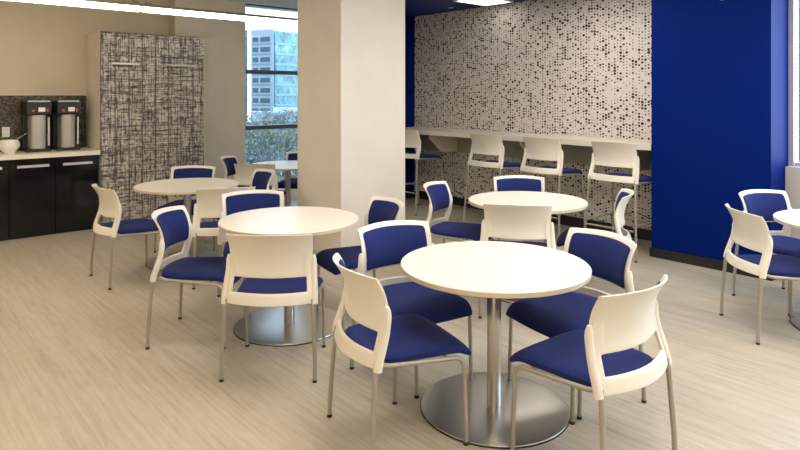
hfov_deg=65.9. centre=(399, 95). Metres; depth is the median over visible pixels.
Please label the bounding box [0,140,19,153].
serving bowl
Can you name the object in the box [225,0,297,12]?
ceiling
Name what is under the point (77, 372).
floor
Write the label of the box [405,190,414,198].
baseboard
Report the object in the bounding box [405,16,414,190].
wall
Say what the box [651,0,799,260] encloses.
wall
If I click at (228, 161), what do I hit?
dining chair
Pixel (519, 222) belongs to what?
dining chair
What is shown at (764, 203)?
dining chair
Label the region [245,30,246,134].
office building
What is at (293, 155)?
dining chair
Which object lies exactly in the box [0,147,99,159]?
countertop
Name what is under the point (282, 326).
round table
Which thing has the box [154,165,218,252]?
dining chair
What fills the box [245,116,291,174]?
tree
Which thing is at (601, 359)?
dining chair
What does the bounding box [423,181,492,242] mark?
dining chair
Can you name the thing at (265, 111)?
tree
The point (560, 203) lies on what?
round table
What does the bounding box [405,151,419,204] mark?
bar stool
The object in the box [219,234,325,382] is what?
dining chair
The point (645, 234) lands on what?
baseboard
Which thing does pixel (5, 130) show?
wall outlet
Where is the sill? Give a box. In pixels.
[785,166,799,238]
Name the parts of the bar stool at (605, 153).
leg, leg, seat, leg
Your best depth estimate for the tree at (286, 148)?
25.98 m
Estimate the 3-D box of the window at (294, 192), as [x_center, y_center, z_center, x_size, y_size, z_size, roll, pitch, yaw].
[-1.858,0.115,9.615,1.300,2.970,0.240,0,0,-41]
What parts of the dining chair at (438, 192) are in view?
leg, seat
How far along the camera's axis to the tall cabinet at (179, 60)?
8.06 m
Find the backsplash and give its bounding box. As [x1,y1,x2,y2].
[0,96,85,151]
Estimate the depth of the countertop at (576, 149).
7.75 m
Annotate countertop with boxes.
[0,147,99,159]
[405,127,650,170]
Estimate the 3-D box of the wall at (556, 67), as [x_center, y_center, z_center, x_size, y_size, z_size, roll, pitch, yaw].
[1.956,0.115,7.841,0.150,2.970,5.300,0,0,-41]
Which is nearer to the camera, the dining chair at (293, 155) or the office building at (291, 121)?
the dining chair at (293, 155)
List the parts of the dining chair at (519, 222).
leg, seat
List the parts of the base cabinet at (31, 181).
handle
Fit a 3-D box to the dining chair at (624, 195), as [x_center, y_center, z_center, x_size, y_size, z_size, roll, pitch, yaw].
[1.596,1.185,5.042,0.602,0.829,0.554,0,0,19]
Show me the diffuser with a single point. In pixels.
(476, 2)
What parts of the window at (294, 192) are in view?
frame, sill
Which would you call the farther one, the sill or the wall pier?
the wall pier
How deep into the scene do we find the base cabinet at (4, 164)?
6.79 m
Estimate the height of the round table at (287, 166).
0.740 m
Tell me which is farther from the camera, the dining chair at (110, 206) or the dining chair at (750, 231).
the dining chair at (110, 206)
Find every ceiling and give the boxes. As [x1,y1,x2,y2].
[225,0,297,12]
[405,0,527,16]
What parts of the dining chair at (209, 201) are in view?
leg, seat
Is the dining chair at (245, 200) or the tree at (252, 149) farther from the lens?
the tree at (252, 149)
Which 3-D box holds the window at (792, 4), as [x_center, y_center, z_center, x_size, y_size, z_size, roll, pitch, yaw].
[5.333,-0.229,3.679,0.130,1.742,5.289,0,0,-41]
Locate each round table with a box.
[134,178,238,270]
[218,206,357,346]
[252,160,297,206]
[401,241,591,448]
[468,191,587,302]
[773,209,799,329]
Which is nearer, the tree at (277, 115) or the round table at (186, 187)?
the round table at (186, 187)
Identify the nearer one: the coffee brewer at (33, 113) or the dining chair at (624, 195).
the dining chair at (624, 195)
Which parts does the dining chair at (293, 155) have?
seat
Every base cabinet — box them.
[0,160,8,240]
[9,157,54,239]
[55,155,97,233]
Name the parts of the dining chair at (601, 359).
leg, seat, leg, leg, leg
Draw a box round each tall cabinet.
[86,31,154,224]
[155,34,203,215]
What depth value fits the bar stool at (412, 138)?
8.39 m
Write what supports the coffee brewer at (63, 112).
on the countertop at (83, 151)
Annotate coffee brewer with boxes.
[21,101,50,152]
[51,100,80,150]
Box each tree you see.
[245,106,297,160]
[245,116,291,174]
[245,117,297,175]
[245,136,284,177]
[245,137,297,180]
[245,147,294,186]
[250,108,297,175]
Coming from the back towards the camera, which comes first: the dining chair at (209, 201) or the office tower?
the office tower
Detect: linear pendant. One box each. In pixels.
[7,0,141,11]
[142,2,297,25]
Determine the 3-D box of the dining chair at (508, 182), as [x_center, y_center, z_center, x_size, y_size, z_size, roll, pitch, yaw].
[1.125,1.185,5.683,0.554,0.829,0.602,0,0,2]
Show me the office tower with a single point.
(271, 49)
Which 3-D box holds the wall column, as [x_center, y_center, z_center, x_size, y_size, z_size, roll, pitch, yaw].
[-0.521,0.115,6.572,0.835,2.970,0.790,0,0,-41]
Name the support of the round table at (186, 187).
on the floor
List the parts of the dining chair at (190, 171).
leg, seat, leg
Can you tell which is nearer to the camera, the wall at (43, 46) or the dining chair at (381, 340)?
the dining chair at (381, 340)
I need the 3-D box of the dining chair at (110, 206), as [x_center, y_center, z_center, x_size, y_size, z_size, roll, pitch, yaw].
[-2.386,1.185,5.444,0.602,0.829,0.554,0,0,-42]
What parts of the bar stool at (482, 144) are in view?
leg, leg, seat, leg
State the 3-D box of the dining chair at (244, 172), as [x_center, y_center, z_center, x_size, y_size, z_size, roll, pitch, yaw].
[-1.641,1.185,7.257,0.554,0.829,0.602,0,0,6]
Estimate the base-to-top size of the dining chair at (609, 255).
0.829 m
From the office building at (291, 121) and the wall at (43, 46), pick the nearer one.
the wall at (43, 46)
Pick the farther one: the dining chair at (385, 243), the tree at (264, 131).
the tree at (264, 131)
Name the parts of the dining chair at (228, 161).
seat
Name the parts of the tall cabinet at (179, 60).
handle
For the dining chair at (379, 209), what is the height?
0.829 m
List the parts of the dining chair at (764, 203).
leg, leg, seat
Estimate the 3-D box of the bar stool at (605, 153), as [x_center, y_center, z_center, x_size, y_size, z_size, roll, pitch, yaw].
[2.280,1.028,6.310,0.602,1.144,0.593,0,0,-41]
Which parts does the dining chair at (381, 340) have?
leg, leg, leg, seat, leg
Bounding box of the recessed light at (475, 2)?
[453,0,513,5]
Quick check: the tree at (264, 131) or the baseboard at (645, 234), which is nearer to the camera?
the baseboard at (645, 234)
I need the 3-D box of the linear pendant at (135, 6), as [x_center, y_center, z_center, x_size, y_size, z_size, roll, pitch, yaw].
[-3.731,-1.135,5.907,2.432,0.446,0.090,0,0,-41]
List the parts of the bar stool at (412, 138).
leg, seat, leg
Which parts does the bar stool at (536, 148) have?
leg, leg, seat, leg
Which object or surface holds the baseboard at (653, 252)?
attached to the wall at (719, 68)
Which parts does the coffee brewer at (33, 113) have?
label plate, rail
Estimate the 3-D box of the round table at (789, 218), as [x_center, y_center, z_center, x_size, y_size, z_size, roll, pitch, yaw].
[3.100,1.230,4.200,0.960,0.740,0.960,0,0,28]
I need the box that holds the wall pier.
[169,0,244,179]
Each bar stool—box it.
[405,129,441,214]
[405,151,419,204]
[463,133,524,222]
[520,137,584,236]
[584,141,650,262]
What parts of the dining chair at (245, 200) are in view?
leg, seat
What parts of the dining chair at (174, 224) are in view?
leg, leg, leg, seat, leg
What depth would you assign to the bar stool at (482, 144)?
7.40 m
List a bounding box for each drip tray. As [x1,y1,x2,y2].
[31,149,47,151]
[61,148,76,150]
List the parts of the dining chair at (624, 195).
seat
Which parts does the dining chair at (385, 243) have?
leg, leg, seat, leg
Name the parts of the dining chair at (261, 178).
leg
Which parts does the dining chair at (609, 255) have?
leg, seat, leg, leg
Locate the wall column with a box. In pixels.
[298,0,404,251]
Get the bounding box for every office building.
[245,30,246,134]
[252,111,297,159]
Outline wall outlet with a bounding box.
[2,127,9,136]
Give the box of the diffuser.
[458,0,506,4]
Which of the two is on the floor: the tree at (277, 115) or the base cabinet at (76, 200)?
the base cabinet at (76, 200)
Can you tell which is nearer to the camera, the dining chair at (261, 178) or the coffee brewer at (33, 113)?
the dining chair at (261, 178)
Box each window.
[245,3,297,198]
[788,0,799,165]
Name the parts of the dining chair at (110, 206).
leg, leg, seat, leg, leg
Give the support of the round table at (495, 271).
on the floor
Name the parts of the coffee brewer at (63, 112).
lid, rail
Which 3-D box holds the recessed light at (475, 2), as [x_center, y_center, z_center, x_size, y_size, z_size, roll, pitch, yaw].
[1.087,-1.230,8.036,0.640,0.020,0.480,0,0,-41]
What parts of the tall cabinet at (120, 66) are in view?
handle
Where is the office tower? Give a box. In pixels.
[251,29,297,131]
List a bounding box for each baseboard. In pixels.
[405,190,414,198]
[415,191,650,240]
[649,247,774,280]
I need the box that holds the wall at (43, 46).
[0,0,168,95]
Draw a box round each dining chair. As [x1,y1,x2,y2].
[89,184,167,289]
[145,205,245,349]
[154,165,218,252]
[192,187,254,289]
[213,169,274,250]
[217,190,283,296]
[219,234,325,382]
[220,156,271,189]
[234,164,286,206]
[278,151,297,188]
[316,196,404,332]
[327,253,470,449]
[350,220,472,404]
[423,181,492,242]
[478,204,555,318]
[490,175,554,242]
[506,228,646,424]
[509,274,677,449]
[557,188,633,292]
[719,204,799,344]
[732,189,799,315]
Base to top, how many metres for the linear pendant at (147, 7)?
0.446 m
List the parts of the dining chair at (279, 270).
leg, leg, seat, leg, leg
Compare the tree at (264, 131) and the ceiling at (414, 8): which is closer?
the ceiling at (414, 8)
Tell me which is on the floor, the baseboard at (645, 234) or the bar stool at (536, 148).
the bar stool at (536, 148)
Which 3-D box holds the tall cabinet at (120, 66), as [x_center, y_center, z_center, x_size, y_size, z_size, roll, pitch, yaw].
[-3.554,0.410,7.860,0.651,2.380,0.632,0,0,-41]
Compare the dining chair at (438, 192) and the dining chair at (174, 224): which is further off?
the dining chair at (438, 192)
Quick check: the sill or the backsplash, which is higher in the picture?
the backsplash
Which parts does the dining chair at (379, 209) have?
leg, seat, leg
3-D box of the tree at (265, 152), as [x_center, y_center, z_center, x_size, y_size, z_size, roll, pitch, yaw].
[-6.617,8.921,33.830,5.942,13.369,5.818,0,0,-30]
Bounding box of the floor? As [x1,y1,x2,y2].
[0,198,799,449]
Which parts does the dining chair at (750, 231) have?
leg, leg, seat, leg, leg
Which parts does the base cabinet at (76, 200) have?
handle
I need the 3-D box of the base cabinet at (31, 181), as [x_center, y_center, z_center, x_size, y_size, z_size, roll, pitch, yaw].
[-4.328,1.155,7.175,0.453,0.889,0.626,0,0,-41]
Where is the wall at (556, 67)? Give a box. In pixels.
[415,0,650,229]

